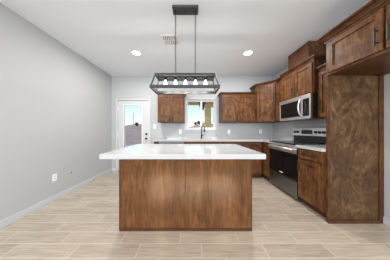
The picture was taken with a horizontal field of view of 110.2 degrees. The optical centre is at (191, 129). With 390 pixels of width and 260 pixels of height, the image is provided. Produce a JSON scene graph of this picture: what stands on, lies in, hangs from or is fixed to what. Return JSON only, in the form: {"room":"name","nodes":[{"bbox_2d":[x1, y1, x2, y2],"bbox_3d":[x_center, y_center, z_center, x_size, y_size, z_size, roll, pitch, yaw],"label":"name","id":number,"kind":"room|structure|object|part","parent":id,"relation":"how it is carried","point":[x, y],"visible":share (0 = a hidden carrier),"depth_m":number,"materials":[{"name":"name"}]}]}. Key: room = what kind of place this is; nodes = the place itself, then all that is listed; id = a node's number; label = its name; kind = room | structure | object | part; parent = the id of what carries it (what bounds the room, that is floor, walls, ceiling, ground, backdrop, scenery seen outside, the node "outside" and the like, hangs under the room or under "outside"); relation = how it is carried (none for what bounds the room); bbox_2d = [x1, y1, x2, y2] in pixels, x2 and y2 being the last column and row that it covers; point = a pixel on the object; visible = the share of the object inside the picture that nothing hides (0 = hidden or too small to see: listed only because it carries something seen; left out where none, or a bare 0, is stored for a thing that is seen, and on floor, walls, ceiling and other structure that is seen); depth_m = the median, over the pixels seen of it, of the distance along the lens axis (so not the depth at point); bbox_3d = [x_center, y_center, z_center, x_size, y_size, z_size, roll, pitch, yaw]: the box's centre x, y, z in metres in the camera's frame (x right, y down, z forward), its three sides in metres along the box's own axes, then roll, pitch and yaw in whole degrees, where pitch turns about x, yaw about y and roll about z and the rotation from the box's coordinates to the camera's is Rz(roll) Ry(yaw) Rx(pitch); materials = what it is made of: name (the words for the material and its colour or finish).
{"room":"kitchen","nodes":[
{"label":"kitchen","id":0,"kind":"room"},
{"bbox_2d":[0,3,110,220],"bbox_3d":[-2.325,-0.165,0.150,0.150,2.650,7.300,0,0,0],"label":"wall","id":1,"kind":"structure","parent":0,"point":[55,103],"depth_m":2.05,"materials":[{"name":"grey paint"}]},
{"bbox_2d":[52,173,56,181],"bbox_3d":[-2.245,0.785,2.225,0.008,0.116,0.072,0,0,0],"label":"wall outlet","id":2,"kind":"object","parent":1,"relation":"attached to","point":[54,176],"visible":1,"depth_m":2.22,"materials":[{"name":"white plastic"}]},
{"bbox_2d":[0,168,111,228],"bbox_3d":[-2.243,1.117,0.150,0.014,0.085,7.300,0,0,0],"label":"baseboard","id":3,"kind":"structure","parent":1,"relation":"attached to","point":[11,219],"depth_m":2.06,"materials":[{"name":"grey paint"}]},
{"bbox_2d":[0,0,370,75],"bbox_3d":[0.060,-1.550,0.150,4.920,0.120,7.600,0,0,0],"label":"ceiling","id":4,"kind":"structure","parent":0,"point":[105,33],"depth_m":2.05,"materials":[{"name":"white paint"}]},
{"bbox_2d":[132,51,140,55],"bbox_3d":[-1.082,-1.486,2.645,0.166,0.008,0.166,0,0,0],"label":"recessed light","id":5,"kind":"object","parent":4,"relation":"in","point":[137,53],"visible":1,"depth_m":2.65,"materials":[{"name":"white plastic"}]},
{"bbox_2d":[161,35,178,44],"bbox_3d":[-0.357,-1.486,2.270,0.260,0.008,0.260,0,0,0],"label":"ceiling vent","id":6,"kind":"object","parent":4,"relation":"in","point":[167,39],"visible":1,"depth_m":2.25,"materials":[{"name":"white plastic"}]},
{"bbox_2d":[149,5,219,93],"bbox_3d":[-0.081,-0.982,1.682,0.804,1.014,0.286,0,0,0],"label":"pendant light","id":7,"kind":"object","parent":4,"relation":"hanging from","point":[177,9],"visible":1,"depth_m":1.67,"materials":[{"name":"grey metal"}]},
{"bbox_3d":[-0.204,-1.060,1.682,0.016,0.810,0.016,0,0,-45],"label":"chain","id":8,"kind":"part","parent":7,"relation":"part of","materials":[{"name":"black metal"}]},
{"bbox_3d":[-0.081,-0.569,1.682,0.804,0.187,0.286,0,0,0],"label":"cage frame","id":9,"kind":"part","parent":7,"relation":"part of","materials":[{"name":"grey metal"}]},
{"bbox_3d":[-0.081,-0.650,1.682,0.678,0.020,0.032,0,0,0],"label":"lamp rail","id":10,"kind":"part","parent":7,"relation":"part of","materials":[{"name":"grey metal"}]},
{"bbox_3d":[0.042,-1.060,1.682,0.016,0.810,0.016,0,0,-45],"label":"chain","id":11,"kind":"part","parent":7,"relation":"part of","materials":[{"name":"black metal"}]},
{"bbox_2d":[244,51,252,55],"bbox_3d":[1.090,-1.486,2.645,0.166,0.008,0.166,0,0,0],"label":"recessed light","id":12,"kind":"object","parent":4,"relation":"in","point":[246,53],"visible":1,"depth_m":2.65,"materials":[{"name":"white plastic"}]},
{"bbox_2d":[111,76,272,167],"bbox_3d":[0.060,-0.165,3.875,4.920,2.650,0.150,0,0,0],"label":"wall","id":13,"kind":"structure","parent":0,"point":[122,87],"depth_m":3.80,"materials":[{"name":"grey paint"}]},
{"bbox_2d":[116,99,149,170],"bbox_3d":[-1.640,0.152,3.842,0.960,2.015,0.116,0,0,0],"label":"trim","id":14,"kind":"structure","parent":13,"relation":"attached to","point":[117,100],"depth_m":3.78,"materials":[{"name":"grey paint"}]},
{"bbox_2d":[118,101,148,169],"bbox_3d":[-1.646,0.170,3.800,0.870,1.957,0.111,0,0,0],"label":"door","id":15,"kind":"structure","parent":13,"relation":"in","point":[121,104],"depth_m":3.81,"materials":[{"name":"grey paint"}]},
{"bbox_3d":[-1.655,0.121,3.807,0.554,1.658,0.010,0,0,0],"label":"glazing frame","id":16,"kind":"part","parent":15,"relation":"part of","materials":[{"name":"clear glass"}]},
{"bbox_2d":[157,94,185,122],"bbox_3d":[-0.541,-0.568,3.613,0.774,0.765,0.370,0,0,0],"label":"upper cabinet","id":17,"kind":"object","parent":13,"relation":"attached to","point":[171,107],"visible":0.92,"depth_m":3.48,"materials":[{"name":"brown wood"}]},
{"bbox_3d":[-0.704,-0.542,3.478,0.319,0.675,0.020,0,0,0],"label":"door","id":18,"kind":"part","parent":17,"relation":"part of","materials":[{"name":"brown wood"}]},
{"bbox_3d":[-0.541,-0.923,3.619,0.774,0.054,0.353,0,0,0],"label":"crown molding","id":19,"kind":"part","parent":17,"relation":"part of","materials":[{"name":"brown wood"}]},
{"bbox_3d":[-0.379,-0.542,3.478,0.319,0.675,0.020,0,0,0],"label":"door","id":20,"kind":"part","parent":17,"relation":"part of","materials":[{"name":"brown wood"}]},
{"bbox_2d":[185,100,215,128],"bbox_3d":[0.248,-0.425,3.881,0.867,0.830,0.078,0,0,0],"label":"window","id":21,"kind":"structure","parent":13,"relation":"in","point":[186,101],"depth_m":3.86,"materials":[{"name":"white plastic"}]},
{"bbox_2d":[185,99,216,129],"bbox_3d":[0.248,-0.425,3.794,0.907,0.870,0.012,0,0,0],"label":"trim","id":22,"kind":"structure","parent":13,"relation":"attached to","point":[216,99],"depth_m":3.79,"materials":[{"name":"white plastic"}]},
{"bbox_2d":[159,135,293,139],"bbox_3d":[0.671,0.190,3.360,3.173,0.100,0.876,0,0,0],"label":"backsplash","id":23,"kind":"structure","parent":13,"relation":"attached to","point":[287,137],"depth_m":3.78,"materials":[{"name":"white stone"}]},
{"bbox_2d":[217,92,256,122],"bbox_3d":[1.177,-0.568,3.613,0.935,0.765,0.370,0,0,0],"label":"upper cabinet","id":24,"kind":"object","parent":13,"relation":"attached to","point":[234,107],"visible":1,"depth_m":3.48,"materials":[{"name":"brown wood"}]},
{"bbox_3d":[0.978,-0.542,3.478,0.405,0.675,0.020,0,0,0],"label":"door","id":25,"kind":"part","parent":24,"relation":"part of","materials":[{"name":"brown wood"}]},
{"bbox_3d":[1.177,-0.923,3.619,0.935,0.054,0.353,0,0,0],"label":"crown molding","id":26,"kind":"part","parent":24,"relation":"part of","materials":[{"name":"brown wood"}]},
{"bbox_3d":[1.389,-0.542,3.478,0.405,0.675,0.020,0,0,0],"label":"door","id":27,"kind":"part","parent":24,"relation":"part of","materials":[{"name":"brown wood"}]},
{"bbox_2d":[249,80,276,122],"bbox_3d":[1.929,-0.667,3.476,0.658,0.965,0.643,0,0,0],"label":"upper cabinet","id":28,"kind":"object","parent":13,"relation":"attached to","point":[266,91],"visible":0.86,"depth_m":3.33,"materials":[{"name":"brown wood"}]},
{"bbox_3d":[1.710,-1.118,3.454,0.190,0.064,0.710,0,0,-26],"label":"crown molding","id":29,"kind":"part","parent":28,"relation":"part of","materials":[{"name":"brown wood"}]},
{"bbox_3d":[1.789,-0.637,3.329,0.364,0.865,0.020,0,0,45],"label":"door","id":30,"kind":"part","parent":28,"relation":"part of","materials":[{"name":"brown wood"}]},
{"bbox_2d":[0,171,389,259],"bbox_3d":[0.060,1.210,0.150,4.920,0.100,7.600,0,0,0],"label":"floor","id":31,"kind":"structure","parent":0,"point":[82,224],"depth_m":1.46,"materials":[{"name":"beige tile"}]},
{"bbox_2d":[159,142,183,143],"bbox_3d":[-0.480,0.723,3.474,0.600,0.874,0.649,0,0,0],"label":"dishwasher","id":32,"kind":"object","parent":31,"relation":"on","point":[159,142],"visible":0.06,"depth_m":3.19,"materials":[{"name":"silver plastic"}]},
{"bbox_2d":[119,159,251,230],"bbox_3d":[-0.073,0.721,1.875,1.518,0.878,0.658,0,0,0],"label":"kitchen island","id":33,"kind":"object","parent":31,"relation":"on","point":[155,194],"visible":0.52,"depth_m":1.55,"materials":[{"name":"brown wood"}]},
{"bbox_3d":[-0.826,0.721,1.848,0.013,0.878,0.594,0,0,0],"label":"panel","id":34,"kind":"part","parent":33,"relation":"part of","materials":[{"name":"brown wood"}]},
{"bbox_3d":[-0.452,0.706,1.560,0.753,0.848,0.012,0,0,0],"label":"panel","id":35,"kind":"part","parent":33,"relation":"part of","materials":[{"name":"brown wood"}]},
{"bbox_2d":[99,144,265,158],"bbox_3d":[-0.088,0.257,1.736,1.576,0.048,0.905,0,0,0],"label":"island countertop","id":36,"kind":"structure","parent":33,"relation":"on","point":[138,151],"depth_m":1.38,"materials":[{"name":"white stone"}]},
{"bbox_3d":[-0.073,1.146,1.556,1.492,0.028,0.020,0,0,0],"label":"trim","id":37,"kind":"part","parent":33,"relation":"part of","materials":[{"name":"brown wood"}]},
{"bbox_3d":[0.305,0.706,1.560,0.756,0.848,0.012,0,0,0],"label":"panel","id":38,"kind":"part","parent":33,"relation":"part of","materials":[{"name":"brown wood"}]},
{"bbox_3d":[0.679,0.721,1.848,0.013,0.878,0.594,0,0,0],"label":"panel","id":39,"kind":"part","parent":33,"relation":"part of","materials":[{"name":"brown wood"}]},
{"bbox_2d":[184,142,222,143],"bbox_3d":[0.281,0.721,3.473,0.918,0.878,0.650,0,0,0],"label":"base cabinet","id":40,"kind":"object","parent":31,"relation":"on","point":[184,142],"visible":0.03,"depth_m":3.19,"materials":[{"name":"brown wood"}]},
{"bbox_2d":[223,142,261,177],"bbox_3d":[1.198,0.721,3.473,0.913,0.878,0.650,0,0,0],"label":"base cabinet","id":41,"kind":"object","parent":31,"relation":"on","point":[257,146],"visible":0.31,"depth_m":3.19,"materials":[{"name":"brown wood"}]},
{"bbox_3d":[0.977,0.375,3.198,0.430,0.150,0.020,0,0,0],"label":"drawer","id":42,"kind":"part","parent":41,"relation":"part of","materials":[{"name":"brown wood"}]},
{"bbox_3d":[1.413,0.375,3.198,0.423,0.150,0.020,0,0,0],"label":"drawer","id":43,"kind":"part","parent":41,"relation":"part of","materials":[{"name":"brown wood"}]},
{"bbox_3d":[1.413,0.752,3.198,0.423,0.575,0.020,0,0,0],"label":"door","id":44,"kind":"part","parent":41,"relation":"part of","materials":[{"name":"brown wood"}]},
{"bbox_2d":[261,142,271,182],"bbox_3d":[1.958,0.721,3.361,0.600,0.878,0.873,0,0,0],"label":"base cabinet","id":45,"kind":"object","parent":31,"relation":"on","point":[265,148],"visible":0.16,"depth_m":3.05,"materials":[{"name":"brown wood"}]},
{"bbox_2d":[153,135,294,142],"bbox_3d":[0.671,0.211,3.360,3.173,0.142,0.876,0,0,0],"label":"countertop","id":46,"kind":"structure","parent":45,"relation":"on","point":[162,138],"depth_m":3.63,"materials":[{"name":"white stone"}]},
{"bbox_2d":[268,128,325,201],"bbox_3d":[1.927,0.568,2.534,0.641,1.185,0.768,0,0,0],"label":"range","id":47,"kind":"object","parent":31,"relation":"on","point":[283,153],"visible":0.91,"depth_m":2.44,"materials":[{"name":"silver metal"}]},
{"bbox_3d":[1.632,0.330,2.534,0.050,0.026,0.708,0,0,0],"label":"handle","id":48,"kind":"part","parent":47,"relation":"part of","materials":[{"name":"silver metal"}]},
{"bbox_3d":[1.674,0.278,2.534,0.042,0.045,0.768,0,0,0],"label":"rail","id":49,"kind":"part","parent":47,"relation":"part of","materials":[{"name":"silver metal"}]},
{"bbox_3d":[1.681,0.564,2.534,0.043,0.522,0.762,0,0,0],"label":"oven door","id":50,"kind":"part","parent":47,"relation":"part of","materials":[{"name":"black glass"}]},
{"bbox_3d":[1.681,0.969,2.534,0.043,0.273,0.762,0,0,0],"label":"storage drawer","id":51,"kind":"part","parent":47,"relation":"part of","materials":[{"name":"silver metal"}]},
{"bbox_2d":[269,140,325,144],"bbox_3d":[1.919,0.244,2.534,0.528,0.019,0.768,0,0,0],"label":"cooktop","id":52,"kind":"object","parent":47,"relation":"in","point":[280,142],"depth_m":2.46,"materials":[{"name":"black glass"}]},
{"bbox_3d":[2.204,0.048,2.534,0.083,0.145,0.768,0,0,0],"label":"control panel","id":53,"kind":"part","parent":47,"relation":"part of","materials":[{"name":"silver metal"}]},
{"bbox_2d":[297,148,325,217],"bbox_3d":[1.937,0.721,1.929,0.642,0.878,0.433,0,0,0],"label":"base cabinet","id":54,"kind":"object","parent":31,"relation":"on","point":[311,164],"visible":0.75,"depth_m":1.88,"materials":[{"name":"brown wood"}]},
{"bbox_2d":[295,145,325,151],"bbox_3d":[1.944,0.211,1.929,0.628,0.142,0.433,0,0,0],"label":"countertop","id":55,"kind":"structure","parent":54,"relation":"on","point":[322,148],"depth_m":1.92,"materials":[{"name":"white stone"}]},
{"bbox_3d":[1.665,0.365,1.927,0.020,0.140,0.391,0,0,0],"label":"drawer","id":56,"kind":"part","parent":54,"relation":"part of","materials":[{"name":"brown wood"}]},
{"bbox_3d":[1.665,0.745,1.927,0.020,0.590,0.391,0,0,0],"label":"door","id":57,"kind":"part","parent":54,"relation":"part of","materials":[{"name":"brown wood"}]},
{"bbox_2d":[326,75,383,223],"bbox_3d":[2.026,0.245,1.692,0.685,1.829,0.036,0,0,0],"label":"panel","id":58,"kind":"object","parent":31,"relation":"on","point":[354,104],"visible":1,"depth_m":1.69,"materials":[{"name":"brown wood"}]},
{"bbox_3d":[1.999,1.140,1.682,0.628,0.040,0.016,0,0,0],"label":"trim","id":59,"kind":"part","parent":58,"relation":"part of","materials":[{"name":"brown wood"}]},
{"bbox_2d":[273,67,325,143],"bbox_3d":[2.390,-0.165,2.760,0.260,2.650,2.080,0,0,0],"label":"wall","id":60,"kind":"structure","parent":0,"point":[279,128],"depth_m":3.12,"materials":[{"name":"grey paint"}]},
{"bbox_2d":[275,77,289,121],"bbox_3d":[2.091,-0.667,3.046,0.333,0.965,0.283,0,0,0],"label":"upper cabinet","id":61,"kind":"object","parent":60,"relation":"attached to","point":[278,80],"visible":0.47,"depth_m":3.11,"materials":[{"name":"brown wood"}]},
{"bbox_3d":[1.965,-0.637,3.047,0.020,0.865,0.242,0,0,0],"label":"door","id":62,"kind":"part","parent":61,"relation":"part of","materials":[{"name":"brown wood"}]},
{"bbox_2d":[280,54,325,101],"bbox_3d":[2.057,-0.865,2.494,0.402,0.570,0.818,0,0,0],"label":"upper cabinet","id":63,"kind":"object","parent":60,"relation":"attached to","point":[302,79],"visible":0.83,"depth_m":2.35,"materials":[{"name":"brown wood"}]},
{"bbox_3d":[1.905,-0.835,2.703,0.020,0.470,0.360,0,0,0],"label":"door","id":64,"kind":"part","parent":63,"relation":"part of","materials":[{"name":"brown wood"}]},
{"bbox_2d":[279,93,325,120],"bbox_3d":[2.026,-0.377,2.519,0.464,0.403,0.756,0,0,0],"label":"microwave","id":65,"kind":"object","parent":63,"relation":"attached to","point":[304,107],"visible":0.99,"depth_m":2.32,"materials":[{"name":"silver metal"}]},
{"bbox_3d":[1.830,-0.377,2.314,0.073,0.317,0.026,0,0,0],"label":"handle","id":66,"kind":"part","parent":65,"relation":"part of","materials":[{"name":"silver metal"}]},
{"bbox_3d":[1.878,-0.364,2.228,0.028,0.288,0.129,0,0,0],"label":"control panel","id":67,"kind":"part","parent":65,"relation":"part of","materials":[{"name":"black glass"}]},
{"bbox_3d":[2.060,-1.118,2.494,0.390,0.064,0.818,0,0,0],"label":"crown molding","id":68,"kind":"part","parent":63,"relation":"part of","materials":[{"name":"brown wood"}]},
{"bbox_3d":[1.905,-0.835,2.335,0.020,0.470,0.360,0,0,0],"label":"door","id":69,"kind":"part","parent":63,"relation":"part of","materials":[{"name":"brown wood"}]},
{"bbox_2d":[288,41,325,69],"bbox_3d":[2.106,-1.290,2.520,0.304,0.398,0.484,0,0,0],"label":"box","id":70,"kind":"object","parent":63,"relation":"on","point":[309,48],"visible":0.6,"depth_m":2.35,"materials":[{"name":"brown wood"}]},
{"bbox_2d":[316,63,325,117],"bbox_3d":[2.092,-0.570,1.921,0.332,0.790,0.418,0,0,0],"label":"upper cabinet","id":71,"kind":"object","parent":60,"relation":"attached to","point":[321,69],"visible":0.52,"depth_m":2.05,"materials":[{"name":"brown wood"}]},
{"bbox_3d":[1.977,-0.535,2.115,0.014,0.720,0.030,0,0,0],"label":"frame","id":72,"kind":"part","parent":71,"relation":"part of","materials":[{"name":"brown wood"}]},
{"bbox_3d":[1.962,-0.930,1.921,0.045,0.069,0.418,0,0,0],"label":"crown molding","id":73,"kind":"part","parent":71,"relation":"part of","materials":[{"name":"brown wood"}]},
{"bbox_3d":[1.975,-0.537,1.921,0.020,0.685,0.378,0,0,0],"label":"door","id":74,"kind":"part","parent":71,"relation":"part of","materials":[{"name":"brown wood"}]},
{"bbox_2d":[384,74,389,218],"bbox_3d":[2.445,-0.165,-0.890,0.150,2.650,5.220,0,0,0],"label":"wall","id":75,"kind":"structure","parent":0,"point":[387,76],"depth_m":1.65,"materials":[{"name":"grey paint"}]},
{"bbox_2d":[317,0,389,75],"bbox_3d":[1.996,-0.920,1.275,0.745,0.500,0.990,0,0,0],"label":"upper cabinet","id":76,"kind":"object","parent":75,"relation":"attached to","point":[359,45],"visible":0.98,"depth_m":1.38,"materials":[{"name":"brown wood"}]},
{"bbox_3d":[1.994,-1.123,1.275,0.742,0.095,0.990,0,0,0],"label":"crown molding","id":77,"kind":"part","parent":76,"relation":"part of","materials":[{"name":"brown wood"}]},
{"bbox_3d":[1.675,-0.882,1.431,0.020,0.365,0.485,0,0,0],"label":"door","id":78,"kind":"part","parent":76,"relation":"part of","materials":[{"name":"brown wood"}]},
{"bbox_3d":[1.645,-0.830,1.218,0.040,0.150,0.015,0,0,0],"label":"handle","id":79,"kind":"part","parent":76,"relation":"part of","materials":[{"name":"black metal"}]},
{"bbox_3d":[1.675,-0.882,0.984,0.020,0.365,0.367,0,0,0],"label":"door","id":80,"kind":"part","parent":76,"relation":"part of","materials":[{"name":"brown wood"}]},
{"bbox_3d":[1.645,-0.830,1.133,0.040,0.150,0.015,0,0,0],"label":"handle","id":81,"kind":"part","parent":76,"relation":"part of","materials":[{"name":"black metal"}]},
{"bbox_2d":[383,217,389,226],"bbox_3d":[2.363,1.117,-0.910,0.014,0.085,5.180,0,0,0],"label":"baseboard","id":82,"kind":"structure","parent":75,"relation":"attached to","point":[386,221],"depth_m":1.65,"materials":[{"name":"grey paint"}]},
{"label":"outside","id":83,"kind":"structure","parent":0,"visible":0},
{"bbox_3d":[0.000,1.230,31.975,80.000,0.100,56.050,0,0,0],"label":"ground","id":84,"kind":"structure","parent":83,"visible":0},
{"bbox_2d":[125,126,141,144],"bbox_3d":[-2.850,0.455,10.600,4.600,1.450,0.200,0,0,0],"label":"wall","id":85,"kind":"structure","parent":84,"relation":"on","point":[133,134],"depth_m":10.50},
{"bbox_2d":[189,122,212,127],"bbox_3d":[1.600,0.130,18.475,4.700,2.100,5.250,0,0,0],"label":"neighbor house","id":86,"kind":"structure","parent":84,"relation":"on","point":[203,123],"depth_m":16.00,"materials":[{"name":"beige paint"}]},
{"bbox_3d":[0.000,1.170,5.675,10.000,0.020,3.450,0,0,0],"label":"patio slab","id":87,"kind":"object","parent":84,"relation":"on","visible":0},
{"bbox_2d":[188,102,212,127],"bbox_3d":[-0.750,-0.240,5.526,8.500,2.800,3.148,0,0,0],"label":"patio cover","id":88,"kind":"object","parent":87,"relation":"on","point":[208,105],"visible":0.14,"depth_m":6.65,"materials":[{"name":"brown paint"}]}
]}

